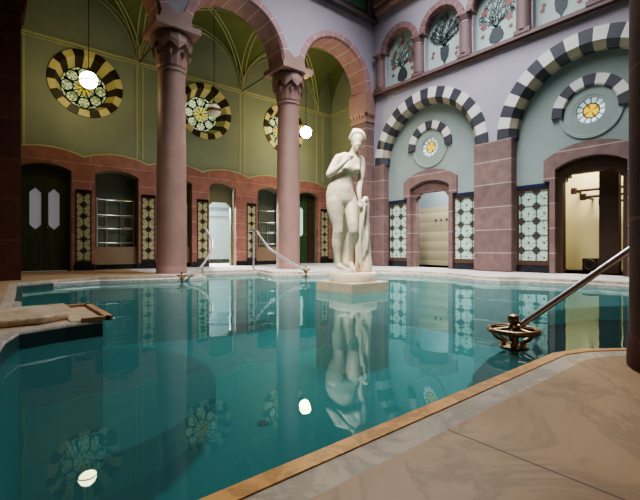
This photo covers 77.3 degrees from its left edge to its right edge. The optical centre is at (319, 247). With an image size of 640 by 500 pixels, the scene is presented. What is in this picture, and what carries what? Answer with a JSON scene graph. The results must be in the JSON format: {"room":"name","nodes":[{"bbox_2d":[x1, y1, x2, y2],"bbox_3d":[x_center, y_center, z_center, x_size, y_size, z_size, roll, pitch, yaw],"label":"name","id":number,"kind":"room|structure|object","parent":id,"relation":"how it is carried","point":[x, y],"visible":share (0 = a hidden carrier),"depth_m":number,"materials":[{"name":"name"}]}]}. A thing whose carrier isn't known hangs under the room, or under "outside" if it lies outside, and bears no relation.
{"room":"spa","nodes":[
{"label":"spa","id":0,"kind":"room"},
{"bbox_2d":[21,0,331,269],"bbox_3d":[-4.387,-3.270,10.767,12.120,7.600,0.400,0,0,-39],"label":"wall","id":1,"kind":"structure","parent":0,"point":[47,121],"depth_m":10.28,"materials":[{"name":"green paint"}]},
{"bbox_2d":[21,164,69,271],"bbox_3d":[-6.288,-0.690,9.143,0.980,2.440,0.110,0,0,-39],"label":"door","id":2,"kind":"structure","parent":1,"relation":"in","point":[45,188],"depth_m":9.14,"materials":[{"name":"green paint"}]},
{"bbox_2d":[47,49,122,117],"bbox_3d":[-5.663,-3.910,9.658,1.580,1.580,0.370,0,0,-39],"label":"window","id":3,"kind":"structure","parent":1,"relation":"in","point":[64,70],"depth_m":9.68,"materials":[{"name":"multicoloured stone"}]},
{"bbox_2d":[95,173,136,269],"bbox_3d":[-5.214,-0.740,10.151,1.080,2.540,0.340,0,0,-39],"label":"alcove","id":4,"kind":"structure","parent":1,"relation":"in","point":[109,186],"depth_m":10.22,"materials":[{"name":"grey tile"}]},
{"bbox_2d":[96,198,133,246],"bbox_3d":[-5.195,-0.630,10.128,0.867,1.200,0.224,0,0,-39],"label":"frame","id":5,"kind":"object","parent":4,"relation":"on","point":[120,215],"visible":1,"depth_m":10.15,"materials":[{"name":"metal"}]},
{"bbox_2d":[21,144,327,187],"bbox_3d":[-3.453,-2.217,11.207,10.147,0.192,0.048,0,0,-39],"label":"trim","id":6,"kind":"structure","parent":1,"relation":"attached to","point":[21,144],"depth_m":10.17,"materials":[{"name":"red stone"}]},
{"bbox_2d":[21,145,332,270],"bbox_3d":[-3.482,-0.875,11.241,10.120,2.810,0.120,0,0,-39],"label":"wainscot","id":7,"kind":"structure","parent":1,"relation":"attached to","point":[83,171],"depth_m":10.48,"materials":[{"name":"red stone"}]},
{"bbox_2d":[21,28,348,183],"bbox_3d":[-3.596,-3.535,9.806,12.120,2.530,2.110,0,0,-39],"label":"trim","id":8,"kind":"structure","parent":1,"relation":"attached to","point":[23,29],"depth_m":10.34,"materials":[{"name":"yellow paint"}]},
{"bbox_2d":[187,184,189,266],"bbox_3d":[-4.080,-0.740,11.085,0.940,2.540,0.340,0,0,-39],"label":"alcove","id":9,"kind":"structure","parent":1,"relation":"in","point":[188,186],"depth_m":11.25,"materials":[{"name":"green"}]},
{"bbox_2d":[187,204,187,246],"bbox_3d":[-4.061,-0.630,11.062,0.746,1.200,0.224,0,0,-39],"label":"frame","id":10,"kind":"object","parent":9,"relation":"on","point":[187,204],"visible":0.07,"depth_m":11.21,"materials":[{"name":"metal"}]},
{"bbox_2d":[139,47,263,90],"bbox_3d":[-2.848,-4.770,10.416,2.974,0.021,2.100,0,0,-39],"label":"rods","id":11,"kind":"object","parent":1,"relation":"attached to","point":[150,47],"visible":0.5,"depth_m":11.23,"materials":[{"name":"paint"}]},
{"bbox_2d":[74,259,332,270],"bbox_3d":[-3.444,0.460,11.195,10.120,0.140,0.040,0,0,-39],"label":"baseboard","id":12,"kind":"structure","parent":1,"relation":"attached to","point":[238,263],"depth_m":11.97,"materials":[{"name":"black tile"}]},
{"bbox_2d":[185,83,230,139],"bbox_3d":[-3.371,-3.900,11.546,1.580,1.580,0.370,0,0,-39],"label":"window","id":13,"kind":"structure","parent":1,"relation":"in","point":[198,96],"depth_m":11.65,"materials":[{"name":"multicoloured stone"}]},
{"bbox_2d":[209,183,232,265],"bbox_3d":[-3.003,-0.690,11.894,0.840,2.440,0.100,0,0,-39],"label":"door frame","id":14,"kind":"structure","parent":1,"relation":"in","point":[218,193],"depth_m":12.01,"materials":[{"name":"paint"}]},
{"bbox_2d":[258,189,276,264],"bbox_3d":[-1.795,-0.740,12.968,1.000,2.540,0.340,0,0,-39],"label":"alcove","id":15,"kind":"structure","parent":1,"relation":"in","point":[267,200],"depth_m":13.11,"materials":[{"name":"grey paint"}]},
{"bbox_2d":[258,210,276,246],"bbox_3d":[-1.776,-0.630,12.944,0.798,1.200,0.224,0,0,-39],"label":"frame","id":16,"kind":"object","parent":15,"relation":"on","point":[259,222],"visible":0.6,"depth_m":13.11,"materials":[{"name":"metal"}]},
{"bbox_2d":[264,105,303,149],"bbox_3d":[-1.272,-3.900,13.276,1.580,1.580,0.370,0,0,-39],"label":"window","id":17,"kind":"structure","parent":1,"relation":"in","point":[271,117],"depth_m":13.19,"materials":[{"name":"multicoloured glass"}]},
{"bbox_2d":[300,193,314,262],"bbox_3d":[-0.531,-0.690,13.886,0.840,2.440,0.110,0,0,-39],"label":"door","id":18,"kind":"structure","parent":1,"relation":"in","point":[307,201],"depth_m":13.94,"materials":[{"name":"green paint"}]},
{"bbox_2d":[209,202,228,258],"bbox_3d":[-3.798,-1.120,13.339,3.300,3.300,2.780,0,0,-39],"label":"wall","id":19,"kind":"structure","parent":0,"point":[218,226],"depth_m":13.96,"materials":[{"name":"white paint"}]},
{"bbox_2d":[209,207,228,217],"bbox_3d":[-4.340,-1.245,13.961,3.085,0.350,0.865,0,0,-7],"label":"tile stripe","id":20,"kind":"structure","parent":19,"relation":"attached to","point":[210,208],"depth_m":13.93,"materials":[{"name":"blue stone"}]},
{"bbox_2d":[209,259,228,262],"bbox_3d":[-3.397,0.460,14.032,1.400,0.140,0.020,0,0,-39],"label":"baseboard","id":21,"kind":"structure","parent":19,"relation":"attached to","point":[210,260],"depth_m":13.92,"materials":[{"name":"black tile"}]},
{"bbox_2d":[209,263,228,265],"bbox_3d":[-3.785,0.580,13.401,3.200,0.100,2.900,0,0,-39],"label":"floor","id":22,"kind":"structure","parent":0,"point":[210,264],"depth_m":12.85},
{"bbox_2d":[106,0,344,112],"bbox_3d":[-3.766,-5.500,9.659,12.570,1.500,2.100,0,0,-39],"label":"ceiling","id":23,"kind":"structure","parent":0,"point":[324,64],"depth_m":11.55,"materials":[{"name":"green paint"}]},
{"bbox_2d":[79,0,97,88],"bbox_3d":[-4.821,-4.793,8.337,0.352,2.925,0.352,0,0,-39],"label":"globe lamp","id":24,"kind":"object","parent":23,"relation":"hanging from","point":[89,80],"visible":1,"depth_m":8.26,"materials":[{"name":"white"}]},
{"bbox_2d":[207,100,220,117],"bbox_3d":[-2.675,-4.777,10.104,0.352,2.955,0.352,0,0,-39],"label":"globe lamp","id":25,"kind":"object","parent":23,"relation":"hanging from","point":[213,109],"visible":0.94,"depth_m":9.99,"materials":[{"name":"white glass"}]},
{"bbox_2d":[99,0,330,112],"bbox_3d":[-2.868,-5.501,10.401,9.003,1.528,2.202,0,0,-39],"label":"ribs","id":26,"kind":"object","parent":23,"relation":"attached to","point":[140,54],"visible":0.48,"depth_m":11.28,"materials":[{"name":"paint"}]},
{"bbox_2d":[300,123,311,137],"bbox_3d":[-0.422,-4.772,11.961,0.352,2.965,0.352,0,0,-39],"label":"globe lamp","id":27,"kind":"object","parent":23,"relation":"hanging from","point":[305,132],"visible":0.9,"depth_m":11.85,"materials":[{"name":"white glass"}]},
{"bbox_2d":[166,0,373,92],"bbox_3d":[-2.993,-6.520,8.547,11.450,3.900,0.600,0,0,-39],"label":"wall","id":28,"kind":"structure","parent":0,"point":[298,20],"depth_m":10.50,"materials":[{"name":"purple paint"}]},
{"bbox_2d":[324,0,377,25],"bbox_3d":[-2.751,-6.750,8.254,11.450,0.240,0.160,0,0,-39],"label":"crown molding","id":29,"kind":"structure","parent":28,"relation":"attached to","point":[341,4],"depth_m":11.29,"materials":[{"name":"brown wood"}]},
{"bbox_2d":[343,0,368,13],"bbox_3d":[-1.528,-7.590,9.325,7.600,1.460,0.056,0,0,-39],"label":"window","id":30,"kind":"structure","parent":28,"relation":"in","point":[363,5],"depth_m":11.55,"materials":[{"name":"green glass"}]},
{"bbox_2d":[0,292,628,499],"bbox_3d":[0.042,1.225,5.658,7.900,1.110,8.680,0,0,-39],"label":"pool water","id":31,"kind":"object","parent":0,"point":[267,369],"visible":0.55,"depth_m":4.93,"materials":[{"name":"teal liquid"}]},
{"bbox_2d":[66,348,215,499],"bbox_3d":[-1.974,1.455,4.204,1.500,0.250,3.360,0,0,-39],"label":"steps","id":32,"kind":"structure","parent":31,"relation":"on","point":[158,404],"depth_m":3.16,"materials":[{"name":"teal tile"}]},
{"bbox_2d":[206,293,275,325],"bbox_3d":[-1.903,1.205,8.797,1.350,0.650,1.300,0,0,-39],"label":"steps","id":33,"kind":"structure","parent":31,"relation":"on","point":[221,309],"depth_m":8.42,"materials":[{"name":"teal tile"}]},
{"bbox_2d":[257,420,268,426],"bbox_3d":[-0.575,1.771,4.048,0.120,0.018,0.120,0,0,-39],"label":"drain","id":34,"kind":"object","parent":31,"relation":"on","point":[262,423],"visible":1,"depth_m":4.03,"materials":[{"name":"teal"}]},
{"bbox_2d":[22,274,628,305],"bbox_3d":[0.042,0.640,5.658,7.900,0.001,8.680,0,0,-39],"label":"wall","id":35,"kind":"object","parent":31,"relation":"in","point":[397,284],"visible":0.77,"depth_m":6.02,"materials":[{"name":"teal tile"}]},
{"bbox_2d":[316,280,387,376],"bbox_3d":[0.482,1.137,6.052,0.760,1.285,0.790,0,0,-39],"label":"pedestal","id":36,"kind":"object","parent":31,"relation":"on","point":[352,328],"visible":0.86,"depth_m":5.75,"materials":[{"name":"beige stone"}]},
{"bbox_2d":[326,128,376,282],"bbox_3d":[0.502,-0.664,6.075,0.718,2.317,0.718,0,0,-43],"label":"statue","id":37,"kind":"object","parent":36,"relation":"on","point":[341,198],"visible":1,"depth_m":5.98,"materials":[{"name":"stone"}]},
{"bbox_2d":[341,196,371,271],"bbox_3d":[0.583,-0.181,6.167,0.348,1.202,0.439,0,0,-39],"label":"drapery","id":38,"kind":"object","parent":37,"relation":"hanging from","point":[357,253],"depth_m":6.00,"materials":[{"name":"stone"}]},
{"bbox_2d":[465,320,628,388],"bbox_3d":[2.374,1.180,3.384,3.841,0.700,2.125,0,0,-39],"label":"steps","id":39,"kind":"structure","parent":31,"relation":"on","point":[590,333],"depth_m":3.51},
{"bbox_2d":[487,246,628,371],"bbox_3d":[1.600,0.331,2.533,1.029,0.998,0.324,0,0,9],"label":"handrail","id":40,"kind":"object","parent":39,"relation":"on","point":[513,346],"visible":0.95,"depth_m":2.52,"materials":[{"name":"metal"}]},
{"bbox_2d":[0,263,639,499],"bbox_3d":[0.778,0.580,6.212,14.100,0.100,13.800,0,0,-39],"label":"floor","id":41,"kind":"structure","parent":0,"point":[573,434],"depth_m":1.08,"materials":[{"name":"stone"}]},
{"bbox_2d":[0,0,26,280],"bbox_3d":[-5.443,-2.020,6.529,1.020,5.100,0.740,0,0,-39],"label":"column","id":42,"kind":"object","parent":41,"relation":"on","point":[12,12],"visible":1,"depth_m":6.49,"materials":[{"name":"stone"}]},
{"bbox_2d":[0,303,112,327],"bbox_3d":[-2.546,0.502,2.697,1.900,0.055,0.880,0,0,-39],"label":"landing","id":43,"kind":"object","parent":41,"relation":"on","point":[85,312],"visible":1,"depth_m":2.95,"materials":[{"name":"beige stone"}]},
{"bbox_2d":[75,189,91,270],"bbox_3d":[-5.569,-0.420,9.425,0.330,1.900,0.030,0,0,-39],"label":"tile panel","id":44,"kind":"object","parent":41,"relation":"on","point":[83,198],"visible":0.97,"depth_m":9.43,"materials":[{"name":"beige tile"}]},
{"bbox_2d":[141,194,155,268],"bbox_3d":[-4.440,-0.420,10.355,0.345,1.900,0.030,0,0,-39],"label":"tile panel","id":45,"kind":"object","parent":41,"relation":"on","point":[148,261],"visible":0.97,"depth_m":10.35,"materials":[{"name":"tile"}]},
{"bbox_2d":[142,14,201,273],"bbox_3d":[-3.128,-2.015,8.436,0.920,5.090,0.920,0,0,-39],"label":"stone column","id":46,"kind":"structure","parent":41,"relation":"on","point":[171,41],"depth_m":8.18,"materials":[{"name":"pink stone"}]},
{"bbox_2d":[159,4,192,26],"bbox_3d":[-3.140,-4.735,8.420,0.740,0.350,0.700,0,0,-39],"label":"stone","id":47,"kind":"object","parent":46,"relation":"on","point":[166,11],"visible":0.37,"depth_m":8.13,"materials":[{"name":"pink stone"}]},
{"bbox_2d":[141,0,166,22],"bbox_3d":[-4.282,-5.240,7.479,2.680,1.340,0.650,0,0,-39],"label":"stone arch","id":48,"kind":"object","parent":47,"relation":"on","point":[152,7],"visible":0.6,"depth_m":8.15,"materials":[{"name":"red stone"}]},
{"bbox_2d":[197,199,208,266],"bbox_3d":[-3.307,-0.420,11.288,0.330,1.900,0.030,0,0,-39],"label":"tile panel","id":49,"kind":"object","parent":41,"relation":"on","point":[202,205],"visible":0.9,"depth_m":11.29,"materials":[{"name":"tile"}]},
{"bbox_2d":[247,203,255,264],"bbox_3d":[-2.099,-0.420,12.283,0.320,1.900,0.030,0,0,-39],"label":"tile panel","id":50,"kind":"object","parent":41,"relation":"on","point":[251,207],"visible":0.87,"depth_m":12.27,"materials":[{"name":"beige tile"}]},
{"bbox_2d":[264,60,312,268],"bbox_3d":[-0.820,-2.015,10.337,0.920,5.090,0.920,0,0,-39],"label":"stone column","id":51,"kind":"structure","parent":41,"relation":"on","point":[288,78],"depth_m":10.08,"materials":[{"name":"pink stone"}]},
{"bbox_2d":[271,50,305,67],"bbox_3d":[-0.852,-4.735,10.305,0.740,0.350,0.700,0,0,-39],"label":"stone","id":52,"kind":"object","parent":51,"relation":"on","point":[288,56],"visible":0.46,"depth_m":10.03,"materials":[{"name":"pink stone"}]},
{"bbox_2d":[185,0,287,68],"bbox_3d":[-1.998,-5.240,9.361,2.680,1.340,0.650,0,0,-39],"label":"stone arch","id":53,"kind":"object","parent":52,"relation":"on","point":[255,13],"visible":0.78,"depth_m":9.69,"materials":[{"name":"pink stone"}]},
{"bbox_2d":[0,269,628,499],"bbox_3d":[0.026,0.560,5.661,8.235,0.060,9.014,0,0,-39],"label":"coping","id":54,"kind":"object","parent":41,"relation":"on","point":[306,485],"visible":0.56,"depth_m":1.24,"materials":[{"name":"grey stone"}]},
{"bbox_2d":[177,229,213,318],"bbox_3d":[-2.566,0.444,8.438,0.275,1.772,1.973,0,0,0],"label":"handrail","id":55,"kind":"object","parent":54,"relation":"on","point":[201,266],"visible":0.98,"depth_m":8.19,"materials":[{"name":"metal"}]},
{"bbox_2d":[249,229,309,309],"bbox_3d":[-0.971,0.437,9.200,1.996,1.787,0.224,0,0,43],"label":"handrail","id":56,"kind":"object","parent":54,"relation":"on","point":[305,269],"visible":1,"depth_m":9.18,"materials":[{"name":"metal"}]},
{"bbox_2d":[0,272,628,499],"bbox_3d":[0.036,0.608,5.659,8.040,0.164,8.820,0,0,-39],"label":"pool edge","id":57,"kind":"structure","parent":54,"relation":"attached to","point":[15,343],"depth_m":2.11,"materials":[{"name":"stone"}]},
{"bbox_2d":[321,209,328,262],"bbox_3d":[0.166,-0.420,14.149,0.350,1.900,0.030,0,0,-39],"label":"tile panel","id":58,"kind":"object","parent":41,"relation":"on","point":[324,214],"visible":0.84,"depth_m":14.15,"materials":[{"name":"tile"}]},
{"bbox_2d":[349,91,375,265],"bbox_3d":[1.268,-2.020,12.057,0.410,5.100,0.720,0,0,-39],"label":"stone pier","id":59,"kind":"object","parent":41,"relation":"on","point":[362,106],"visible":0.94,"depth_m":11.86,"materials":[{"name":"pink stone"}]},
{"bbox_2d":[300,30,371,96],"bbox_3d":[0.294,-5.240,11.249,2.680,1.340,0.650,0,0,-39],"label":"stone arch","id":60,"kind":"object","parent":59,"relation":"on","point":[339,46],"visible":0.8,"depth_m":11.53,"materials":[{"name":"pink stone"}]},
{"bbox_2d":[373,165,388,265],"bbox_3d":[1.803,-0.950,11.841,0.260,2.960,0.409,0,0,-39],"label":"stone pier","id":61,"kind":"object","parent":41,"relation":"on","point":[381,172],"visible":0.98,"depth_m":11.71,"materials":[{"name":"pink stone"}]},
{"bbox_2d":[389,199,406,266],"bbox_3d":[2.241,-0.420,11.489,0.030,1.900,0.685,0,0,-39],"label":"tile panel","id":62,"kind":"object","parent":41,"relation":"on","point":[398,208],"visible":0.97,"depth_m":11.49,"materials":[{"name":"white tile"}]},
{"bbox_2d":[453,191,473,269],"bbox_3d":[3.589,-0.420,9.853,0.030,1.900,0.675,0,0,-39],"label":"tile panel","id":63,"kind":"object","parent":41,"relation":"on","point":[463,203],"visible":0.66,"depth_m":9.91,"materials":[{"name":"white tile"}]},
{"bbox_2d":[474,137,515,271],"bbox_3d":[4.001,-0.950,9.172,0.260,2.960,0.894,0,0,-39],"label":"stone pier","id":64,"kind":"object","parent":41,"relation":"on","point":[494,161],"visible":0.97,"depth_m":9.04,"materials":[{"name":"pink stone"}]},
{"bbox_2d":[516,183,548,272],"bbox_3d":[4.594,-0.420,8.633,0.030,1.900,0.685,0,0,-39],"label":"tile panel","id":65,"kind":"object","parent":41,"relation":"on","point":[532,200],"visible":1,"depth_m":8.63,"materials":[{"name":"white tile"}]},
{"bbox_2d":[582,258,598,271],"bbox_3d":[5.966,0.380,8.802,0.237,0.300,0.280,0,0,-39],"label":"fan","id":66,"kind":"object","parent":41,"relation":"on","point":[591,264],"visible":0.98,"depth_m":8.74,"materials":[{"name":"black metal"}]},
{"bbox_2d":[583,259,595,269],"bbox_3d":[5.884,0.360,8.734,0.024,0.234,0.234,0,0,-39],"label":"grille","id":67,"kind":"object","parent":66,"relation":"attached to","point":[588,264],"depth_m":8.74,"materials":[{"name":"black metal"}]},
{"bbox_2d":[599,170,620,273],"bbox_3d":[5.999,-0.965,8.272,0.180,2.990,0.340,0,0,-39],"label":"wooden post","id":68,"kind":"object","parent":41,"relation":"on","point":[610,180],"visible":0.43,"depth_m":8.21,"materials":[{"name":"brown wood"}]},
{"bbox_2d":[626,0,639,373],"bbox_3d":[1.679,-2.015,1.642,0.920,5.090,0.920,0,0,-39],"label":"stone column","id":69,"kind":"structure","parent":41,"relation":"on","point":[633,336],"depth_m":1.74,"materials":[{"name":"stone"}]},
{"bbox_2d":[332,71,351,262],"bbox_3d":[1.035,-3.270,13.874,0.200,7.600,2.500,0,0,-39],"label":"wall","id":70,"kind":"structure","parent":0,"point":[341,123],"depth_m":14.02,"materials":[{"name":"green paint"}]},
{"bbox_2d":[419,206,447,265],"bbox_3d":[4.182,-0.365,11.673,0.100,1.790,3.500,0,0,-39],"label":"wall","id":71,"kind":"structure","parent":0,"point":[433,235],"depth_m":12.40,"materials":[{"name":"beige tile"}]},
{"bbox_2d":[374,0,628,165],"bbox_3d":[5.127,-3.970,7.852,0.200,9.000,10.800,0,0,-39],"label":"wall","id":72,"kind":"structure","parent":0,"point":[488,80],"depth_m":9.32,"materials":[{"name":"purple paint"}]},
{"bbox_2d":[373,0,405,16],"bbox_3d":[5.012,-7.050,7.654,0.230,0.440,10.640,0,0,-39],"label":"crown molding","id":73,"kind":"structure","parent":72,"relation":"attached to","point":[380,7],"depth_m":11.46,"materials":[{"name":"brown wood"}]},
{"bbox_2d":[380,21,417,85],"bbox_3d":[2.267,-5.425,11.261,0.240,1.710,1.320,0,0,-39],"label":"window","id":74,"kind":"structure","parent":72,"relation":"in","point":[397,44],"depth_m":11.34,"materials":[{"name":"glass"}]},
{"bbox_2d":[397,67,407,81],"bbox_3d":[2.333,-4.878,11.316,0.001,0.430,0.360,0,0,-39],"label":"vase","id":75,"kind":"object","parent":74,"relation":"on","point":[402,75],"depth_m":11.32,"materials":[{"name":"black paint"}]},
{"bbox_2d":[375,86,488,165],"bbox_3d":[2.840,-3.293,10.605,0.270,1.775,3.479,0,0,-39],"label":"arch","id":76,"kind":"object","parent":72,"relation":"attached to","point":[421,99],"visible":0.96,"depth_m":10.48,"materials":[{"name":"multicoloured stone"}]},
{"bbox_2d":[419,0,463,70],"bbox_3d":[3.132,-5.425,10.211,0.240,1.710,1.320,0,0,-39],"label":"window","id":77,"kind":"structure","parent":72,"relation":"in","point":[440,24],"depth_m":10.29,"materials":[{"name":"glass"}]},
{"bbox_2d":[440,44,448,63],"bbox_3d":[3.198,-4.930,10.266,0.001,0.514,0.288,0,0,-39],"label":"vase","id":78,"kind":"object","parent":77,"relation":"on","point":[444,51],"depth_m":10.27,"materials":[{"name":"grey paint"}]},
{"bbox_2d":[466,0,514,50],"bbox_3d":[3.997,-5.425,9.162,0.240,1.710,1.320,0,0,-39],"label":"window","id":79,"kind":"structure","parent":72,"relation":"in","point":[495,19],"depth_m":9.29,"materials":[{"name":"glass"}]},
{"bbox_2d":[489,25,503,43],"bbox_3d":[4.063,-4.878,9.216,0.001,0.430,0.360,0,0,-39],"label":"vase","id":80,"kind":"object","parent":79,"relation":"on","point":[497,33],"depth_m":9.21,"materials":[{"name":"grey paint"}]},
{"bbox_2d":[373,0,628,98],"bbox_3d":[4.336,-4.510,8.561,0.120,0.140,8.700,0,0,-39],"label":"sill","id":81,"kind":"structure","parent":72,"relation":"attached to","point":[602,5],"depth_m":8.75,"materials":[{"name":"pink stone"}]},
{"bbox_2d":[373,52,388,91],"bbox_3d":[1.804,-5.115,11.761,0.380,1.070,0.380,0,0,-39],"label":"window column","id":82,"kind":"structure","parent":81,"relation":"on","point":[379,58],"depth_m":11.62,"materials":[{"name":"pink stone"}]},
{"bbox_2d":[410,32,428,77],"bbox_3d":[2.668,-5.115,10.711,0.380,1.070,0.380,0,0,-39],"label":"window column","id":83,"kind":"structure","parent":81,"relation":"on","point":[418,39],"depth_m":10.57,"materials":[{"name":"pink stone"}]},
{"bbox_2d":[455,8,475,58],"bbox_3d":[3.533,-5.115,9.661,0.380,1.070,0.380,0,0,-39],"label":"window column","id":84,"kind":"structure","parent":81,"relation":"on","point":[464,17],"depth_m":9.52,"materials":[{"name":"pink stone"}]},
{"bbox_2d":[513,0,531,35],"bbox_3d":[4.398,-5.115,8.611,0.380,1.070,0.380,0,0,-39],"label":"window column","id":85,"kind":"structure","parent":81,"relation":"on","point":[523,7],"depth_m":8.48,"materials":[{"name":"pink stone"}]},
{"bbox_2d":[585,0,601,6],"bbox_3d":[5.263,-5.115,7.562,0.380,1.070,0.380,0,0,-39],"label":"window column","id":86,"kind":"structure","parent":81,"relation":"on","point":[589,2],"depth_m":7.53,"materials":[{"name":"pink stone"}]},
{"bbox_2d":[536,0,586,26],"bbox_3d":[4.861,-5.425,8.112,0.240,1.710,1.320,0,0,-39],"label":"window","id":87,"kind":"structure","parent":72,"relation":"in","point":[546,10],"depth_m":8.27,"materials":[{"name":"glass"}]},
{"bbox_2d":[554,0,567,16],"bbox_3d":[4.928,-4.930,8.167,0.001,0.514,0.288,0,0,-39],"label":"vase","id":88,"kind":"object","parent":87,"relation":"on","point":[560,5],"depth_m":8.18,"materials":[{"name":"grey paint"}]},
{"bbox_2d":[497,22,628,139],"bbox_3d":[5.192,-3.293,7.750,0.270,1.775,3.479,0,0,-39],"label":"arch","id":89,"kind":"object","parent":72,"relation":"attached to","point":[611,35],"visible":0.96,"depth_m":8.16,"materials":[{"name":"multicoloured stone"}]},
{"bbox_2d":[389,49,628,264],"bbox_3d":[5.231,-1.970,8.002,0.150,5.000,10.900,0,0,-39],"label":"wall","id":90,"kind":"structure","parent":0,"point":[540,137],"depth_m":8.70,"materials":[{"name":"grey paint"}]},
{"bbox_2d":[408,120,451,152],"bbox_3d":[2.917,-3.020,10.669,0.070,0.721,1.359,0,0,-39],"label":"arch","id":91,"kind":"object","parent":90,"relation":"attached to","point":[441,127],"visible":1,"depth_m":10.61,"materials":[{"name":"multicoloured stone"}]},
{"bbox_2d":[403,168,457,268],"bbox_3d":[2.998,-0.785,10.736,0.300,2.630,1.660,0,0,-39],"label":"door frame","id":92,"kind":"structure","parent":90,"relation":"in","point":[420,183],"depth_m":10.91,"materials":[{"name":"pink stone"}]},
{"bbox_2d":[413,129,447,167],"bbox_3d":[2.959,-2.700,10.704,0.120,1.100,1.100,0,0,-39],"label":"window","id":93,"kind":"structure","parent":90,"relation":"in","point":[430,146],"depth_m":10.70,"materials":[{"name":"grey paint"}]},
{"bbox_2d":[543,139,628,276],"bbox_3d":[5.350,-0.785,7.880,0.300,2.630,1.660,0,0,-39],"label":"door frame","id":94,"kind":"structure","parent":90,"relation":"in","point":[595,155],"depth_m":8.10,"materials":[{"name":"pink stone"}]},
{"bbox_2d":[551,73,628,120],"bbox_3d":[5.269,-3.020,7.813,0.070,0.721,1.359,0,0,-39],"label":"arch","id":95,"kind":"object","parent":90,"relation":"attached to","point":[616,83],"visible":0.95,"depth_m":7.76,"materials":[{"name":"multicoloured stone"}]},
{"bbox_2d":[559,85,623,138],"bbox_3d":[5.312,-2.700,7.848,0.120,1.100,1.100,0,0,-39],"label":"window","id":96,"kind":"structure","parent":90,"relation":"in","point":[590,110],"depth_m":7.83,"materials":[{"name":"grey paint"}]},
{"bbox_2d":[419,172,622,271],"bbox_3d":[5.103,-1.120,9.840,1.810,3.300,7.700,0,0,-39],"label":"wall","id":97,"kind":"structure","parent":0,"point":[582,217],"depth_m":9.68,"materials":[{"name":"beige paint"}]},
{"bbox_2d":[571,185,622,194],"bbox_3d":[6.987,-1.330,8.425,0.500,0.140,2.880,0,0,-39],"label":"pipe","id":98,"kind":"object","parent":97,"relation":"attached to","point":[573,190],"visible":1,"depth_m":9.25,"materials":[{"name":"brown metal"}]},
{"bbox_2d":[580,192,622,200],"bbox_3d":[6.989,-1.150,8.265,0.700,0.140,2.630,0,0,-39],"label":"pipe","id":99,"kind":"object","parent":97,"relation":"attached to","point":[582,196],"visible":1,"depth_m":8.99,"materials":[{"name":"brown metal"}]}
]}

